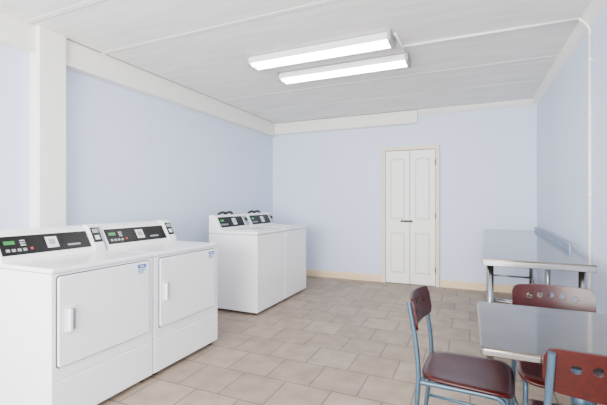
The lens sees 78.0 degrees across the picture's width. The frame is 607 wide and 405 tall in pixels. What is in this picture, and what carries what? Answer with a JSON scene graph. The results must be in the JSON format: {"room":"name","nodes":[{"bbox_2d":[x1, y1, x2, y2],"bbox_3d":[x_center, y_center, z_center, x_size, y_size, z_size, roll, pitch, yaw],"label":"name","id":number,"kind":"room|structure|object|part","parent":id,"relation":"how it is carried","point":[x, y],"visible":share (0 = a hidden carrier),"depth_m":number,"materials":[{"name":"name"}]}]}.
{"room":"laundry","nodes":[
{"label":"laundry","id":0,"kind":"room"},
{"bbox_2d":[0,44,272,241],"bbox_3d":[-2.299,-0.070,2.881,0.100,2.640,8.600,0,0,24],"label":"wall","id":1,"kind":"structure","parent":0,"point":[132,156],"depth_m":3.92,"materials":[{"name":"blue paint"}]},
{"bbox_2d":[29,26,65,227],"bbox_3d":[-2.089,-0.070,3.069,0.130,2.640,0.215,0,0,24],"label":"column","id":2,"kind":"structure","parent":1,"relation":"attached to","point":[47,65],"depth_m":3.00,"materials":[{"name":"paint"}]},
{"bbox_2d":[0,12,276,135],"bbox_3d":[-2.212,-1.290,2.842,0.090,0.200,8.400,0,0,24],"label":"ceiling beam","id":3,"kind":"structure","parent":1,"relation":"attached to","point":[15,33],"depth_m":3.72,"materials":[{"name":"paint"}]},
{"bbox_2d":[66,62,274,135],"bbox_3d":[-1.299,-1.177,4.885,0.102,0.025,3.745,0,0,24],"label":"trim","id":4,"kind":"structure","parent":1,"relation":"attached to","point":[69,66],"depth_m":4.07,"materials":[{"name":"paint"}]},
{"bbox_2d":[68,39,273,122],"bbox_3d":[-1.251,-1.389,4.883,0.010,0.002,3.710,0,0,24],"label":"trim","id":5,"kind":"structure","parent":1,"relation":"attached to","point":[68,39],"depth_m":4.07,"materials":[{"name":"grey wood"}]},
{"bbox_2d":[0,0,590,123],"bbox_3d":[-0.405,-1.440,2.040,4.244,0.100,8.600,0,0,24],"label":"ceiling","id":6,"kind":"structure","parent":0,"point":[213,64],"depth_m":3.22,"materials":[{"name":"paint"}]},
{"bbox_2d":[24,0,106,23],"bbox_3d":[-0.359,-1.389,2.107,3.894,0.003,0.044,0,0,24],"label":"trim","id":7,"kind":"structure","parent":6,"relation":"attached to","point":[90,2],"depth_m":2.72,"materials":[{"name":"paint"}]},
{"bbox_2d":[102,0,343,54],"bbox_3d":[-0.091,-1.389,2.710,3.894,0.003,0.044,0,0,24],"label":"trim","id":8,"kind":"structure","parent":6,"relation":"attached to","point":[325,1],"depth_m":2.92,"materials":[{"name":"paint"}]},
{"bbox_2d":[246,29,395,70],"bbox_3d":[0.122,-1.346,3.381,1.356,0.088,0.244,0,0,24],"label":"fluorescent ceiling light","id":9,"kind":"object","parent":6,"relation":"attached to","point":[382,40],"visible":1,"depth_m":3.30,"materials":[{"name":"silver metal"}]},
{"bbox_2d":[277,51,410,84],"bbox_3d":[0.384,-1.346,3.823,1.356,0.088,0.244,0,0,24],"label":"fluorescent ceiling light","id":10,"kind":"object","parent":6,"relation":"attached to","point":[399,60],"visible":0.98,"depth_m":3.74,"materials":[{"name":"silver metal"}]},
{"bbox_2d":[219,55,558,100],"bbox_3d":[0.631,-1.389,4.337,3.894,0.003,0.044,0,0,24],"label":"trim","id":11,"kind":"structure","parent":6,"relation":"attached to","point":[553,55],"depth_m":4.13,"materials":[{"name":"paint"}]},
{"bbox_2d":[250,80,542,113],"bbox_3d":[0.948,-1.389,5.050,3.894,0.003,0.044,0,0,24],"label":"trim","id":12,"kind":"structure","parent":6,"relation":"attached to","point":[536,80],"depth_m":4.86,"materials":[{"name":"paint"}]},
{"bbox_2d":[97,276,601,404],"bbox_3d":[-0.405,1.300,2.040,4.244,0.100,8.600,0,0,24],"label":"floor","id":13,"kind":"structure","parent":0,"point":[333,341],"depth_m":3.15,"materials":[{"name":"tile"}]},
{"bbox_2d":[0,224,152,404],"bbox_3d":[-1.518,0.708,2.468,0.762,1.085,0.708,0,0,24],"label":"dryer","id":14,"kind":"object","parent":13,"relation":"on","point":[76,313],"visible":1,"depth_m":2.20,"materials":[{"name":"white metal"}]},
{"bbox_3d":[-1.695,0.266,2.492,0.071,0.113,0.570,0,0,24],"label":"control panel","id":15,"kind":"part","parent":14,"relation":"part of","materials":[{"name":"black plastic"}]},
{"bbox_3d":[-1.296,0.650,2.091,0.007,0.150,0.062,0,0,24],"label":"handle frame","id":16,"kind":"part","parent":14,"relation":"part of","materials":[{"name":"white plastic"}]},
{"bbox_2d":[0,250,152,273],"bbox_3d":[-1.534,0.372,2.476,0.726,0.028,0.708,0,0,24],"label":"dryer top","id":17,"kind":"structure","parent":14,"relation":"on","point":[58,264],"depth_m":2.28,"materials":[{"name":"white metal"}]},
{"bbox_3d":[-1.217,1.097,2.335,0.020,0.235,0.704,0,0,24],"label":"kick panel","id":18,"kind":"part","parent":14,"relation":"part of","materials":[{"name":"white metal"}]},
{"bbox_3d":[-1.217,0.682,2.335,0.020,0.584,0.704,0,0,24],"label":"panel","id":19,"kind":"part","parent":14,"relation":"part of","materials":[{"name":"white metal"}]},
{"bbox_3d":[-1.204,0.652,2.320,0.016,0.496,0.630,0,0,24],"label":"door","id":20,"kind":"part","parent":14,"relation":"part of","materials":[{"name":"white metal"}]},
{"bbox_2d":[96,220,217,374],"bbox_3d":[-1.221,0.708,3.137,0.762,1.085,0.735,0,0,24],"label":"dryer","id":21,"kind":"object","parent":13,"relation":"on","point":[184,272],"visible":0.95,"depth_m":2.97,"materials":[{"name":"white metal"}]},
{"bbox_3d":[-1.398,0.266,3.161,0.071,0.113,0.597,0,0,24],"label":"control panel","id":22,"kind":"part","parent":21,"relation":"part of","materials":[{"name":"black plastic"}]},
{"bbox_2d":[110,241,217,256],"bbox_3d":[-1.238,0.372,3.144,0.726,0.028,0.735,0,0,24],"label":"dryer top","id":23,"kind":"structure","parent":21,"relation":"on","point":[158,249],"depth_m":2.98,"materials":[{"name":"white metal"}]},
{"bbox_3d":[-1.004,0.650,2.747,0.007,0.150,0.062,0,0,24],"label":"handle frame","id":24,"kind":"part","parent":21,"relation":"part of","materials":[{"name":"white plastic"}]},
{"bbox_3d":[-0.920,1.097,3.003,0.020,0.235,0.731,0,0,24],"label":"kick panel","id":25,"kind":"part","parent":21,"relation":"part of","materials":[{"name":"white metal"}]},
{"bbox_3d":[-0.920,0.682,3.003,0.020,0.584,0.731,0,0,24],"label":"panel","id":26,"kind":"part","parent":21,"relation":"part of","materials":[{"name":"white metal"}]},
{"bbox_3d":[-0.907,0.652,2.989,0.016,0.496,0.630,0,0,24],"label":"door","id":27,"kind":"part","parent":21,"relation":"part of","materials":[{"name":"white metal"}]},
{"bbox_2d":[209,211,284,314],"bbox_3d":[-0.702,0.678,4.578,0.731,1.143,0.674,0,0,24],"label":"washing machine","id":28,"kind":"object","parent":13,"relation":"on","point":[250,260],"visible":0.91,"depth_m":4.29,"materials":[{"name":"white metal"}]},
{"bbox_3d":[-0.880,0.234,4.613,0.066,0.120,0.498,0,0,24],"label":"control panel","id":29,"kind":"part","parent":28,"relation":"part of","materials":[{"name":"black plastic"}]},
{"bbox_3d":[-0.611,0.320,4.537,0.420,0.011,0.528,0,0,24],"label":"lid","id":30,"kind":"part","parent":28,"relation":"part of","materials":[{"name":"white metal"}]},
{"bbox_2d":[245,210,306,299],"bbox_3d":[-0.424,0.678,5.205,0.731,1.143,0.674,0,0,24],"label":"washing machine","id":31,"kind":"object","parent":13,"relation":"on","point":[294,235],"visible":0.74,"depth_m":5.06,"materials":[{"name":"white metal"}]},
{"bbox_3d":[-0.601,0.234,5.240,0.066,0.120,0.498,0,0,24],"label":"control panel","id":32,"kind":"part","parent":31,"relation":"part of","materials":[{"name":"black plastic"}]},
{"bbox_3d":[-0.333,0.320,5.164,0.420,0.011,0.528,0,0,24],"label":"lid","id":33,"kind":"part","parent":31,"relation":"part of","materials":[{"name":"white metal"}]},
{"bbox_2d":[407,286,514,404],"bbox_3d":[0.758,0.849,1.805,0.462,0.805,0.402,0,0,28],"label":"dining chair","id":34,"kind":"object","parent":13,"relation":"on","point":[489,378],"visible":1,"depth_m":1.76,"materials":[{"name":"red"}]},
{"bbox_3d":[0.507,0.857,1.738,0.073,0.788,0.040,0,0,28],"label":"post","id":35,"kind":"part","parent":34,"relation":"part of","materials":[{"name":"blue metal"}]},
{"bbox_3d":[0.583,0.524,1.898,0.065,0.154,0.376,0,0,28],"label":"backrest","id":36,"kind":"part","parent":34,"relation":"part of","materials":[{"name":"red wood"}]},
{"bbox_3d":[0.673,0.857,2.050,0.073,0.788,0.040,0,0,28],"label":"post","id":37,"kind":"part","parent":34,"relation":"part of","materials":[{"name":"blue metal"}]},
{"bbox_3d":[0.784,0.811,1.791,0.390,0.031,0.383,0,0,28],"label":"seat","id":38,"kind":"part","parent":34,"relation":"part of","materials":[{"name":"red wood"}]},
{"bbox_2d":[482,227,596,358],"bbox_3d":[2.144,0.787,3.755,0.620,0.925,3.080,0,0,26],"label":"work table","id":39,"kind":"object","parent":13,"relation":"on","point":[536,249],"visible":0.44,"depth_m":2.87,"materials":[{"name":"metal"}]},
{"bbox_3d":[1.893,0.803,3.832,0.042,0.833,0.042,0,0,26],"label":"leg","id":40,"kind":"part","parent":39,"relation":"part of","materials":[{"name":"silver metal"}]},
{"bbox_3d":[1.263,0.803,2.537,0.042,0.833,0.042,0,0,26],"label":"leg","id":41,"kind":"part","parent":39,"relation":"part of","materials":[{"name":"silver metal"}]},
{"bbox_3d":[3.017,0.803,4.976,0.042,0.833,0.042,0,0,26],"label":"leg","id":42,"kind":"part","parent":39,"relation":"part of","materials":[{"name":"silver metal"}]},
{"bbox_3d":[2.369,1.000,3.645,0.028,0.028,2.960,0,0,26],"label":"rail","id":43,"kind":"part","parent":39,"relation":"part of","materials":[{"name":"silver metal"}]},
{"bbox_3d":[2.352,0.803,3.609,0.042,0.833,0.042,0,0,26],"label":"leg","id":44,"kind":"part","parent":39,"relation":"part of","materials":[{"name":"silver metal"}]},
{"bbox_3d":[1.722,0.803,2.314,0.042,0.833,0.042,0,0,26],"label":"leg","id":45,"kind":"part","parent":39,"relation":"part of","materials":[{"name":"silver metal"}]},
{"bbox_2d":[477,301,606,404],"bbox_3d":[1.100,0.875,1.443,0.776,0.750,0.676,0,0,24],"label":"dining table","id":46,"kind":"object","parent":13,"relation":"on","point":[506,331],"visible":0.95,"depth_m":1.45,"materials":[{"name":"silver metal"}]},
{"bbox_2d":[510,284,603,404],"bbox_3d":[1.250,0.849,1.830,0.402,0.805,0.462,0,0,24],"label":"dining chair","id":47,"kind":"object","parent":13,"relation":"on","point":[531,373],"visible":0.48,"depth_m":1.98,"materials":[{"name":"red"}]},
{"bbox_3d":[1.166,0.857,2.075,0.040,0.788,0.073,0,0,24],"label":"post","id":48,"kind":"part","parent":47,"relation":"part of","materials":[{"name":"blue metal"}]},
{"bbox_3d":[1.330,0.524,2.011,0.376,0.154,0.065,0,0,24],"label":"backrest","id":49,"kind":"part","parent":47,"relation":"part of","materials":[{"name":"red wood"}]},
{"bbox_3d":[1.238,0.811,1.803,0.383,0.031,0.390,0,0,24],"label":"seat","id":50,"kind":"part","parent":47,"relation":"part of","materials":[{"name":"red wood"}]},
{"bbox_2d":[527,347,606,404],"bbox_3d":[1.008,0.849,1.284,0.402,0.805,0.462,0,0,24],"label":"dining chair","id":51,"kind":"object","parent":13,"relation":"on","point":[557,363],"visible":1,"depth_m":1.14,"materials":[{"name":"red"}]},
{"bbox_3d":[1.020,0.811,1.311,0.383,0.031,0.390,0,0,24],"label":"seat","id":52,"kind":"part","parent":51,"relation":"part of","materials":[{"name":"red wood"}]},
{"bbox_3d":[0.769,0.857,1.182,0.040,0.788,0.073,0,0,24],"label":"post","id":53,"kind":"part","parent":51,"relation":"part of","materials":[{"name":"blue metal"}]},
{"bbox_2d":[273,103,536,284],"bbox_3d":[1.319,-0.070,5.924,4.044,2.640,0.100,0,0,24],"label":"wall","id":54,"kind":"structure","parent":0,"point":[329,183],"depth_m":5.65,"materials":[{"name":"blue paint"}]},
{"bbox_2d":[306,269,381,281],"bbox_3d":[0.341,1.195,6.295,1.955,0.110,0.016,0,0,24],"label":"baseboard","id":55,"kind":"structure","parent":54,"relation":"attached to","point":[309,272],"depth_m":6.14,"materials":[{"name":"beige wood"}]},
{"bbox_2d":[275,109,417,134],"bbox_3d":[0.616,-1.288,6.132,2.410,0.195,0.090,0,0,24],"label":"trim","id":56,"kind":"structure","parent":54,"relation":"attached to","point":[410,117],"depth_m":6.03,"materials":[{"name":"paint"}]},
{"bbox_2d":[386,150,409,283],"bbox_3d":[1.452,0.223,5.783,0.360,2.030,0.035,0,0,24],"label":"leaf","id":57,"kind":"object","parent":54,"relation":"attached to","point":[391,225],"depth_m":5.76,"materials":[{"name":"white paint"}]},
{"bbox_2d":[392,160,402,217],"bbox_3d":[1.446,-0.210,5.768,0.180,0.900,0.014,0,0,24],"label":"panel","id":58,"kind":"object","parent":57,"relation":"attached to","point":[397,165],"visible":1,"depth_m":5.76,"materials":[{"name":"white paint"}]},
{"bbox_2d":[392,234,402,271],"bbox_3d":[1.446,0.770,5.768,0.180,0.580,0.014,0,0,24],"label":"panel","id":59,"kind":"object","parent":57,"relation":"attached to","point":[397,239],"visible":1,"depth_m":5.76,"materials":[{"name":"white paint"}]},
{"bbox_3d":[1.447,-0.210,5.771,0.212,0.932,0.009,0,0,24],"label":"groove","id":60,"kind":"part","parent":57,"relation":"part of","materials":[{"name":"white wood"}]},
{"bbox_3d":[1.447,0.770,5.771,0.212,0.612,0.009,0,0,24],"label":"groove","id":61,"kind":"part","parent":57,"relation":"part of","materials":[{"name":"white wood"}]},
{"bbox_2d":[390,158,405,219],"bbox_3d":[1.447,-0.210,5.771,0.240,0.960,0.008,0,0,24],"label":"bead","id":62,"kind":"object","parent":57,"relation":"attached to","point":[393,158],"visible":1,"depth_m":5.76,"materials":[{"name":"white paint"}]},
{"bbox_2d":[390,232,405,273],"bbox_3d":[1.447,0.770,5.771,0.240,0.640,0.008,0,0,24],"label":"bead","id":63,"kind":"object","parent":57,"relation":"attached to","point":[390,232],"visible":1,"depth_m":5.76,"materials":[{"name":"white paint"}]},
{"bbox_2d":[382,148,439,286],"bbox_3d":[1.622,0.198,5.711,0.850,2.105,0.045,0,0,24],"label":"door frame","id":64,"kind":"structure","parent":54,"relation":"attached to","point":[437,149],"depth_m":5.58,"materials":[{"name":"beige wood"}]},
{"bbox_2d":[382,145,439,150],"bbox_3d":[1.622,-0.828,5.710,0.850,0.055,0.046,0,0,24],"label":"door frame","id":65,"kind":"structure","parent":54,"relation":"in","point":[422,146],"depth_m":5.68,"materials":[{"name":"beige wood"}]},
{"bbox_2d":[410,149,434,285],"bbox_3d":[1.789,0.223,5.633,0.360,2.030,0.035,0,0,24],"label":"leaf","id":66,"kind":"object","parent":54,"relation":"attached to","point":[416,225],"depth_m":5.62,"materials":[{"name":"white paint"}]},
{"bbox_3d":[1.784,-0.210,5.622,0.212,0.932,0.009,0,0,24],"label":"groove","id":67,"kind":"part","parent":66,"relation":"part of","materials":[{"name":"white wood"}]},
{"bbox_3d":[1.784,0.770,5.622,0.212,0.612,0.009,0,0,24],"label":"groove","id":68,"kind":"part","parent":66,"relation":"part of","materials":[{"name":"white wood"}]},
{"bbox_2d":[416,158,428,218],"bbox_3d":[1.782,-0.210,5.619,0.180,0.900,0.014,0,0,24],"label":"panel","id":69,"kind":"object","parent":66,"relation":"attached to","point":[422,165],"visible":1,"depth_m":5.61,"materials":[{"name":"white paint"}]},
{"bbox_2d":[416,234,428,273],"bbox_3d":[1.782,0.770,5.619,0.180,0.580,0.014,0,0,24],"label":"panel","id":70,"kind":"object","parent":66,"relation":"attached to","point":[422,241],"visible":1,"depth_m":5.61,"materials":[{"name":"white paint"}]},
{"bbox_2d":[414,156,430,220],"bbox_3d":[1.784,-0.210,5.622,0.240,0.960,0.008,0,0,24],"label":"bead","id":71,"kind":"object","parent":66,"relation":"attached to","point":[422,156],"visible":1,"depth_m":5.61,"materials":[{"name":"white paint"}]},
{"bbox_2d":[414,232,430,275],"bbox_3d":[1.784,0.770,5.622,0.240,0.640,0.008,0,0,24],"label":"bead","id":72,"kind":"object","parent":66,"relation":"attached to","point":[414,232],"visible":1,"depth_m":5.62,"materials":[{"name":"white paint"}]},
{"bbox_2d":[418,99,532,115],"bbox_3d":[2.407,-1.353,5.354,1.494,0.075,0.060,0,0,24],"label":"trim","id":73,"kind":"structure","parent":54,"relation":"attached to","point":[527,102],"depth_m":5.32,"materials":[{"name":"paint"}]},
{"bbox_2d":[440,279,528,294],"bbox_3d":[2.582,1.195,5.300,1.229,0.110,0.016,0,0,24],"label":"baseboard","id":74,"kind":"structure","parent":54,"relation":"attached to","point":[503,288],"depth_m":5.36,"materials":[{"name":"beige wood"}]},
{"bbox_2d":[537,3,606,313],"bbox_3d":[1.489,-0.070,1.199,0.100,2.640,8.600,0,0,24],"label":"wall","id":75,"kind":"structure","parent":0,"point":[562,117],"depth_m":3.20,"materials":[{"name":"blue paint"}]},
{"bbox_2d":[394,16,592,290],"bbox_3d":[1.487,-0.270,3.038,1.395,2.239,0.561,0,0,24],"label":"conduit","id":76,"kind":"object","parent":75,"relation":"attached to","point":[580,19],"visible":0.87,"depth_m":2.78,"materials":[{"name":"white paint"}]},
{"bbox_2d":[534,227,570,250],"bbox_3d":[2.581,0.355,3.959,0.014,0.060,2.330,0,0,26],"label":"backsplash","id":77,"kind":"structure","parent":75,"relation":"attached to","point":[560,242],"depth_m":3.54,"materials":[{"name":"metal"}]},
{"bbox_2d":[533,0,606,104],"bbox_3d":[1.415,-1.353,1.232,0.060,0.075,8.400,0,0,24],"label":"trim","id":78,"kind":"structure","parent":75,"relation":"attached to","point":[595,7],"depth_m":3.20,"materials":[{"name":"paint"}]}
]}

